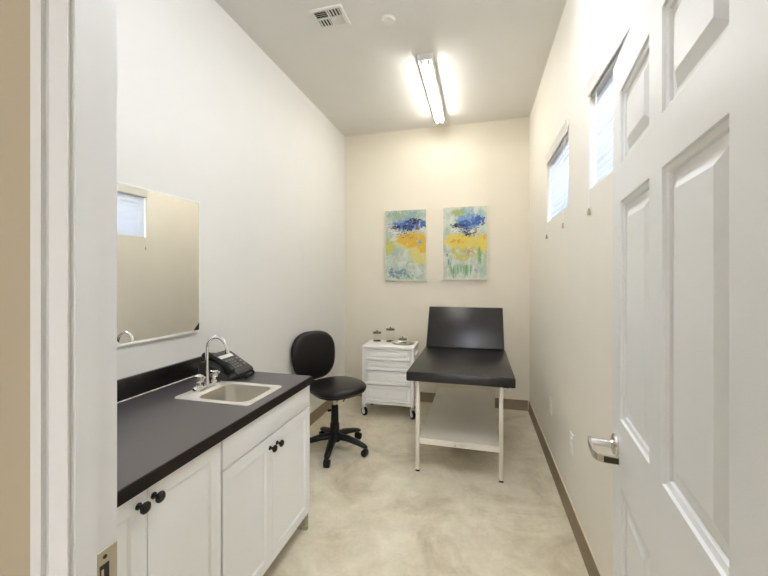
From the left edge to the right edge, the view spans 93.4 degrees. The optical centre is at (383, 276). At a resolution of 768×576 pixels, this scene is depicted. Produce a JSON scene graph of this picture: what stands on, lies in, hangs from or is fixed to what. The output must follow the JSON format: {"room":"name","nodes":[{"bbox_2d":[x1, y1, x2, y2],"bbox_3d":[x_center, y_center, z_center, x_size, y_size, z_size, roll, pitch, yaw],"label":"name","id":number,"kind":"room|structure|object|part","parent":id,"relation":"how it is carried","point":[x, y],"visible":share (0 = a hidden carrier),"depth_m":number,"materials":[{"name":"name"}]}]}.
{"room":"examination room","nodes":[
{"label":"examination room","id":0,"kind":"room"},
{"bbox_2d":[0,0,29,575],"bbox_3d":[0.393,-0.050,0.318,6.600,3.000,0.019,0,0,15],"label":"wall","id":1,"kind":"structure","parent":0,"point":[14,14],"depth_m":0.56,"materials":[{"name":"paint"}]},
{"bbox_2d":[117,0,344,411],"bbox_3d":[-1.010,-0.142,2.701,0.120,3.185,3.923,0,0,15],"label":"wall","id":2,"kind":"structure","parent":0,"point":[205,116],"depth_m":2.44,"materials":[{"name":"paint"}]},
{"bbox_2d":[117,181,199,346],"bbox_3d":[-1.151,-0.059,1.872,0.010,0.757,0.514,0,0,16],"label":"wall mirror","id":3,"kind":"object","parent":2,"relation":"attached to","point":[158,233],"visible":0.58,"depth_m":1.84,"materials":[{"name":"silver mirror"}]},
{"bbox_2d":[117,353,213,401],"bbox_3d":[-1.239,0.520,1.552,0.019,0.100,1.445,0,0,15],"label":"backsplash","id":4,"kind":"structure","parent":2,"relation":"attached to","point":[131,386],"depth_m":1.84,"materials":[{"name":"laminate"}]},
{"bbox_2d":[310,400,338,425],"bbox_3d":[-0.766,1.391,3.368,0.016,0.117,2.270,0,0,15],"label":"baseboard","id":5,"kind":"structure","parent":2,"relation":"attached to","point":[322,408],"depth_m":3.75,"materials":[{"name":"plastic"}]},
{"bbox_2d":[215,0,566,135],"bbox_3d":[0.101,-1.785,2.435,2.405,0.100,3.877,0,0,15],"label":"ceiling","id":6,"kind":"structure","parent":0,"point":[364,75],"depth_m":2.82,"materials":[{"name":"paint"}]},
{"bbox_2d":[308,3,350,29],"bbox_3d":[-0.360,-1.730,2.414,0.226,0.010,0.190,0,0,15],"label":"ceiling vent","id":7,"kind":"object","parent":6,"relation":"in","point":[333,16],"visible":1,"depth_m":2.41,"materials":[{"name":"white metal"}]},
{"bbox_2d":[381,14,395,25],"bbox_3d":[0.028,-1.728,2.442,0.100,0.014,0.100,0,0,15],"label":"sprinkler cover","id":8,"kind":"object","parent":6,"relation":"attached to","point":[387,20],"visible":1,"depth_m":2.43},
{"bbox_2d":[417,53,444,123],"bbox_3d":[0.460,-1.693,3.363,0.120,0.084,1.140,0,0,15],"label":"ceiling light","id":9,"kind":"object","parent":6,"relation":"attached to","point":[426,62],"visible":1,"depth_m":3.16,"materials":[{"name":"plastic"}]},
{"bbox_2d":[263,396,588,575],"bbox_3d":[0.196,1.500,-0.439,6.800,0.100,9.450,0,0,15],"label":"floor","id":10,"kind":"structure","parent":0,"point":[375,514],"depth_m":2.27,"materials":[{"name":"concrete"}]},
{"bbox_2d":[117,442,220,575],"bbox_3d":[-1.002,1.031,1.111,0.692,0.838,0.694,0,0,15],"label":"base cabinet","id":11,"kind":"object","parent":10,"relation":"on","point":[172,527],"visible":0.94,"depth_m":1.18,"materials":[{"name":"wood"}]},
{"bbox_3d":[-0.743,0.982,0.912,0.019,0.727,0.310,0,0,15],"label":"door","id":12,"kind":"part","parent":11,"relation":"part of","materials":[{"name":"white wood"}]},
{"bbox_3d":[-0.684,0.655,1.029,0.036,0.033,0.033,0,0,15],"label":"knob","id":13,"kind":"part","parent":11,"relation":"part of","materials":[{"name":"black metal"}]},
{"bbox_3d":[-0.672,0.653,1.078,0.036,0.033,0.033,0,0,15],"label":"knob","id":14,"kind":"part","parent":11,"relation":"part of","materials":[{"name":"black metal"}]},
{"bbox_2d":[221,385,309,575],"bbox_3d":[-0.820,1.031,1.807,0.692,0.838,0.741,0,0,15],"label":"base cabinet","id":15,"kind":"object","parent":10,"relation":"on","point":[265,464],"visible":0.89,"depth_m":1.65,"materials":[{"name":"wood"}]},
{"bbox_2d":[117,353,312,507],"bbox_3d":[-0.921,0.541,1.471,0.675,0.142,1.449,0,0,15],"label":"countertop","id":16,"kind":"structure","parent":15,"relation":"on","point":[158,433],"depth_m":1.46,"materials":[{"name":"laminate"}]},
{"bbox_2d":[192,335,229,392],"bbox_3d":[-0.850,0.430,1.830,0.159,0.268,0.164,0,0,15],"label":"faucet","id":17,"kind":"object","parent":16,"relation":"on","point":[200,387],"visible":1,"depth_m":1.83,"materials":[{"name":"silver metal"}]},
{"bbox_3d":[-0.915,0.515,1.793,0.045,0.061,0.043,0,0,15],"label":"handle","id":18,"kind":"part","parent":17,"relation":"part of","materials":[{"name":"silver metal"}]},
{"bbox_3d":[-0.902,0.552,1.843,0.052,0.023,0.164,0,0,15],"label":"plate","id":19,"kind":"part","parent":17,"relation":"part of","materials":[{"name":"silver metal"}]},
{"bbox_3d":[-0.888,0.515,1.894,0.045,0.061,0.043,0,0,15],"label":"handle","id":20,"kind":"part","parent":17,"relation":"part of","materials":[{"name":"silver metal"}]},
{"bbox_3d":[-0.846,0.420,1.829,0.142,0.248,0.028,0,0,15],"label":"spout","id":21,"kind":"part","parent":17,"relation":"part of","materials":[{"name":"silver metal"}]},
{"bbox_2d":[199,350,254,380],"bbox_3d":[-0.877,0.494,2.070,0.257,0.151,0.202,0,0,15],"label":"desk telephone","id":22,"kind":"object","parent":16,"relation":"on","point":[230,366],"visible":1,"depth_m":2.01,"materials":[{"name":"black plastic"}]},
{"bbox_3d":[-0.780,0.557,2.054,0.060,0.016,0.184,0,0,15],"label":"handset cord","id":23,"kind":"part","parent":22,"relation":"part of","materials":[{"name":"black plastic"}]},
{"bbox_2d":[175,381,281,405],"bbox_3d":[-0.759,0.638,1.794,0.408,0.149,0.300,0,0,15],"label":"bar sink","id":24,"kind":"object","parent":16,"relation":"in","point":[226,392],"visible":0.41,"depth_m":1.88,"materials":[{"name":"ceramic"}]},
{"bbox_2d":[200,384,269,401],"bbox_3d":[-0.727,0.640,1.781,0.270,0.144,0.240,0,0,15],"label":"basin","id":25,"kind":"object","parent":24,"relation":"in","point":[223,392],"depth_m":1.89,"materials":[{"name":"ceramic"}]},
{"bbox_3d":[-0.579,1.044,1.543,0.019,0.601,0.342,0,0,15],"label":"door","id":26,"kind":"part","parent":15,"relation":"part of","materials":[{"name":"white wood"}]},
{"bbox_3d":[-0.530,0.677,1.730,0.019,0.121,0.729,0,0,15],"label":"drawer","id":27,"kind":"part","parent":15,"relation":"part of","materials":[{"name":"white wood"}]},
{"bbox_3d":[-0.514,0.796,1.681,0.036,0.033,0.033,0,0,15],"label":"knob","id":28,"kind":"part","parent":15,"relation":"part of","materials":[{"name":"black metal"}]},
{"bbox_3d":[-0.499,0.798,1.740,0.036,0.033,0.033,0,0,15],"label":"knob","id":29,"kind":"part","parent":15,"relation":"part of","materials":[{"name":"black metal"}]},
{"bbox_3d":[-0.486,1.044,1.897,0.019,0.601,0.384,0,0,15],"label":"door","id":30,"kind":"part","parent":15,"relation":"part of","materials":[{"name":"white wood"}]},
{"bbox_3d":[-0.745,0.981,2.169,0.654,0.738,0.004,0,0,15],"label":"panel","id":31,"kind":"part","parent":15,"relation":"part of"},
{"bbox_2d":[291,330,368,467],"bbox_3d":[-0.448,0.970,3.092,0.586,0.960,0.689,0,0,-38],"label":"chair","id":32,"kind":"object","parent":10,"relation":"on","point":[312,352],"visible":0.94,"depth_m":3.12,"materials":[{"name":"black leather"}]},
{"bbox_3d":[-0.640,0.708,3.288,0.432,0.436,0.098,0,0,-38],"label":"backrest","id":33,"kind":"part","parent":32,"relation":"part of","materials":[{"name":"black leather"}]},
{"bbox_3d":[-0.572,1.342,2.995,0.268,0.090,0.076,0,0,-13],"label":"leg","id":34,"kind":"part","parent":32,"relation":"part of","materials":[{"name":"black plastic"}]},
{"bbox_3d":[-0.498,1.342,3.172,0.076,0.090,0.268,0,0,-31],"label":"leg","id":35,"kind":"part","parent":32,"relation":"part of","materials":[{"name":"black plastic"}]},
{"bbox_3d":[-0.426,1.342,2.869,0.076,0.090,0.268,0,0,5],"label":"leg","id":36,"kind":"part","parent":32,"relation":"part of","materials":[{"name":"black plastic"}]},
{"bbox_3d":[-0.392,0.908,3.023,0.464,0.075,0.470,0,0,-38],"label":"seat","id":37,"kind":"part","parent":32,"relation":"part of","materials":[{"name":"black leather"}]},
{"bbox_3d":[-0.306,1.342,3.157,0.076,0.090,0.268,0,0,41],"label":"leg","id":38,"kind":"part","parent":32,"relation":"part of","materials":[{"name":"black plastic"}]},
{"bbox_3d":[-0.261,1.342,2.969,0.268,0.090,0.076,0,0,23],"label":"leg","id":39,"kind":"part","parent":32,"relation":"part of","materials":[{"name":"black plastic"}]},
{"bbox_2d":[361,340,418,419],"bbox_3d":[0.071,1.082,3.892,0.585,0.735,0.416,0,0,12],"label":"cart","id":40,"kind":"object","parent":10,"relation":"on","point":[385,365],"visible":0.89,"depth_m":3.72,"materials":[{"name":"white plastic"}]},
{"bbox_2d":[373,330,380,341],"bbox_3d":[-0.077,0.652,4.040,0.096,0.125,0.096,0,0,15],"label":"glass jar","id":41,"kind":"object","parent":40,"relation":"on","point":[376,331],"visible":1,"depth_m":4.01,"materials":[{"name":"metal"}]},
{"bbox_3d":[0.038,1.200,3.725,0.466,0.164,0.036,0,0,12],"label":"drawer","id":42,"kind":"part","parent":40,"relation":"part of","materials":[{"name":"white plastic"}]},
{"bbox_3d":[0.038,1.037,3.725,0.466,0.134,0.036,0,0,12],"label":"drawer","id":43,"kind":"part","parent":40,"relation":"part of","materials":[{"name":"white plastic"}]},
{"bbox_3d":[0.038,0.910,3.725,0.466,0.092,0.036,0,0,12],"label":"drawer","id":44,"kind":"part","parent":40,"relation":"part of","materials":[{"name":"white plastic"}]},
{"bbox_3d":[0.038,0.800,3.725,0.466,0.104,0.036,0,0,12],"label":"drawer","id":45,"kind":"part","parent":40,"relation":"part of","materials":[{"name":"white plastic"}]},
{"bbox_2d":[386,327,394,341],"bbox_3d":[0.071,0.632,4.012,0.102,0.165,0.102,0,0,15],"label":"glass jar","id":46,"kind":"object","parent":40,"relation":"on","point":[390,328],"visible":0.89,"depth_m":4.00,"materials":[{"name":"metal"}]},
{"bbox_2d":[391,340,413,344],"bbox_3d":[0.198,0.704,3.865,0.256,0.022,0.184,0,0,15],"label":"tray","id":47,"kind":"object","parent":40,"relation":"on","point":[396,342],"visible":0.98,"depth_m":3.90,"materials":[{"name":"metal"}]},
{"bbox_2d":[406,306,515,482],"bbox_3d":[0.709,0.882,3.249,0.766,1.136,1.386,0,0,15],"label":"exam table","id":48,"kind":"object","parent":10,"relation":"on","point":[465,345],"visible":1,"depth_m":3.10,"materials":[{"name":"leather"}]},
{"bbox_3d":[0.254,1.103,2.714,0.029,0.669,0.029,0,0,15],"label":"leg","id":49,"kind":"part","parent":48,"relation":"part of","materials":[{"name":"beige metal"}]},
{"bbox_2d":[420,386,498,447],"bbox_3d":[0.706,1.207,3.269,0.566,0.014,1.318,0,0,15],"label":"shelf","id":50,"kind":"object","parent":48,"relation":"attached to","point":[457,417],"depth_m":3.03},
{"bbox_3d":[0.542,1.228,2.639,0.566,0.029,0.024,0,0,15],"label":"shelf rail","id":51,"kind":"part","parent":48,"relation":"part of","materials":[{"name":"beige metal"}]},
{"bbox_3d":[1.160,1.103,3.831,0.029,0.669,0.029,0,0,15],"label":"leg","id":52,"kind":"part","parent":48,"relation":"part of","materials":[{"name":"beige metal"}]},
{"bbox_3d":[0.829,1.103,2.564,0.029,0.669,0.029,0,0,15],"label":"leg","id":53,"kind":"part","parent":48,"relation":"part of","materials":[{"name":"beige metal"}]},
{"bbox_2d":[345,117,528,409],"bbox_3d":[0.561,-0.142,4.256,2.135,3.185,0.120,0,0,15],"label":"wall","id":54,"kind":"structure","parent":0,"point":[432,169],"depth_m":4.18,"materials":[{"name":"paint"}]},
{"bbox_2d":[385,209,426,280],"bbox_3d":[0.256,-0.373,4.253,0.496,0.830,0.039,0,0,15],"label":"canvas painting","id":55,"kind":"object","parent":54,"relation":"attached to","point":[405,230],"visible":1,"depth_m":4.23,"materials":[{"name":"fabric"}]},
{"bbox_2d":[358,391,527,410],"bbox_3d":[0.544,1.391,4.191,2.103,0.117,0.016,0,0,15],"label":"baseboard","id":56,"kind":"structure","parent":54,"relation":"attached to","point":[508,403],"depth_m":3.98,"materials":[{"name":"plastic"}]},
{"bbox_2d":[442,205,486,279],"bbox_3d":[0.910,-0.382,4.082,0.493,0.827,0.039,0,0,15],"label":"canvas painting","id":57,"kind":"object","parent":54,"relation":"attached to","point":[464,228],"visible":1,"depth_m":4.07,"materials":[{"name":"fabric"}]},
{"bbox_2d":[529,0,630,575],"bbox_3d":[1.186,-0.142,2.128,0.150,3.185,3.923,0,0,15],"label":"wall","id":58,"kind":"structure","parent":0,"point":[571,270],"depth_m":2.08,"materials":[{"name":"paint"}]},
{"bbox_2d":[549,396,551,414],"bbox_3d":[1.269,0.980,2.762,0.009,0.124,0.072,0,0,15],"label":"wall plate","id":59,"kind":"object","parent":58,"relation":"attached to","point":[550,399],"visible":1,"depth_m":2.74,"materials":[{"name":"white plastic"}]},
{"bbox_2d":[545,119,567,238],"bbox_3d":[1.238,-0.637,2.558,0.070,0.664,0.704,0,0,15],"label":"window blind","id":60,"kind":"object","parent":58,"relation":"attached to","point":[559,193],"visible":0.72,"depth_m":2.55,"materials":[{"name":"white plastic"}]},
{"bbox_3d":[1.160,-0.670,2.312,0.004,0.450,0.005,0,0,15],"label":"ladder cord","id":61,"kind":"part","parent":60,"relation":"part of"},
{"bbox_2d":[528,400,601,575],"bbox_3d":[1.101,1.391,2.132,0.016,0.117,3.717,0,0,15],"label":"baseboard","id":62,"kind":"structure","parent":58,"relation":"attached to","point":[590,562],"depth_m":2.19,"materials":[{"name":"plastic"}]},
{"bbox_2d":[570,431,573,456],"bbox_3d":[1.104,0.980,2.130,0.009,0.124,0.072,0,0,15],"label":"wall plate","id":63,"kind":"object","parent":58,"relation":"attached to","point":[571,433],"visible":1,"depth_m":2.12,"materials":[{"name":"white plastic"}]},
{"bbox_2d":[586,0,640,214],"bbox_3d":[0.950,-0.637,1.456,0.070,0.664,0.705,0,0,15],"label":"window blind","id":64,"kind":"object","parent":58,"relation":"attached to","point":[600,78],"visible":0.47,"depth_m":1.62,"materials":[{"name":"white plastic"}]},
{"bbox_3d":[1.012,-0.615,1.779,0.013,0.560,0.003,0,0,15],"label":"pull cord","id":65,"kind":"part","parent":64,"relation":"part of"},
{"bbox_3d":[1.002,-0.670,1.709,0.004,0.450,0.005,0,0,15],"label":"ladder cord","id":66,"kind":"part","parent":64,"relation":"part of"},
{"bbox_3d":[-0.404,-0.143,0.560,2.135,3.185,0.046,0,0,15],"label":"wall","id":67,"kind":"structure","parent":0,"visible":0},
{"bbox_2d":[30,0,116,575],"bbox_3d":[-0.486,0.375,0.564,0.094,2.150,0.087,0,0,15],"label":"trim","id":68,"kind":"structure","parent":67,"relation":"attached to","point":[73,43],"depth_m":0.53,"materials":[{"name":"paint"}]},
{"bbox_3d":[-0.440,0.472,0.577,0.004,0.086,0.038,0,0,15],"label":"strike plate","id":69,"kind":"part","parent":68,"relation":"part of","materials":[{"name":"silver metal"}]},
{"bbox_2d":[588,0,767,575],"bbox_3d":[0.599,0.388,0.763,0.202,2.100,0.828,0,0,22],"label":"door","id":70,"kind":"structure","parent":67,"relation":"in","point":[688,442],"depth_m":0.62,"materials":[{"name":"paint"}]},
{"bbox_3d":[0.673,0.512,1.120,0.056,0.023,0.023,0,0,22],"label":"lever handle","id":71,"kind":"part","parent":70,"relation":"part of","materials":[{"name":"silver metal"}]}
]}

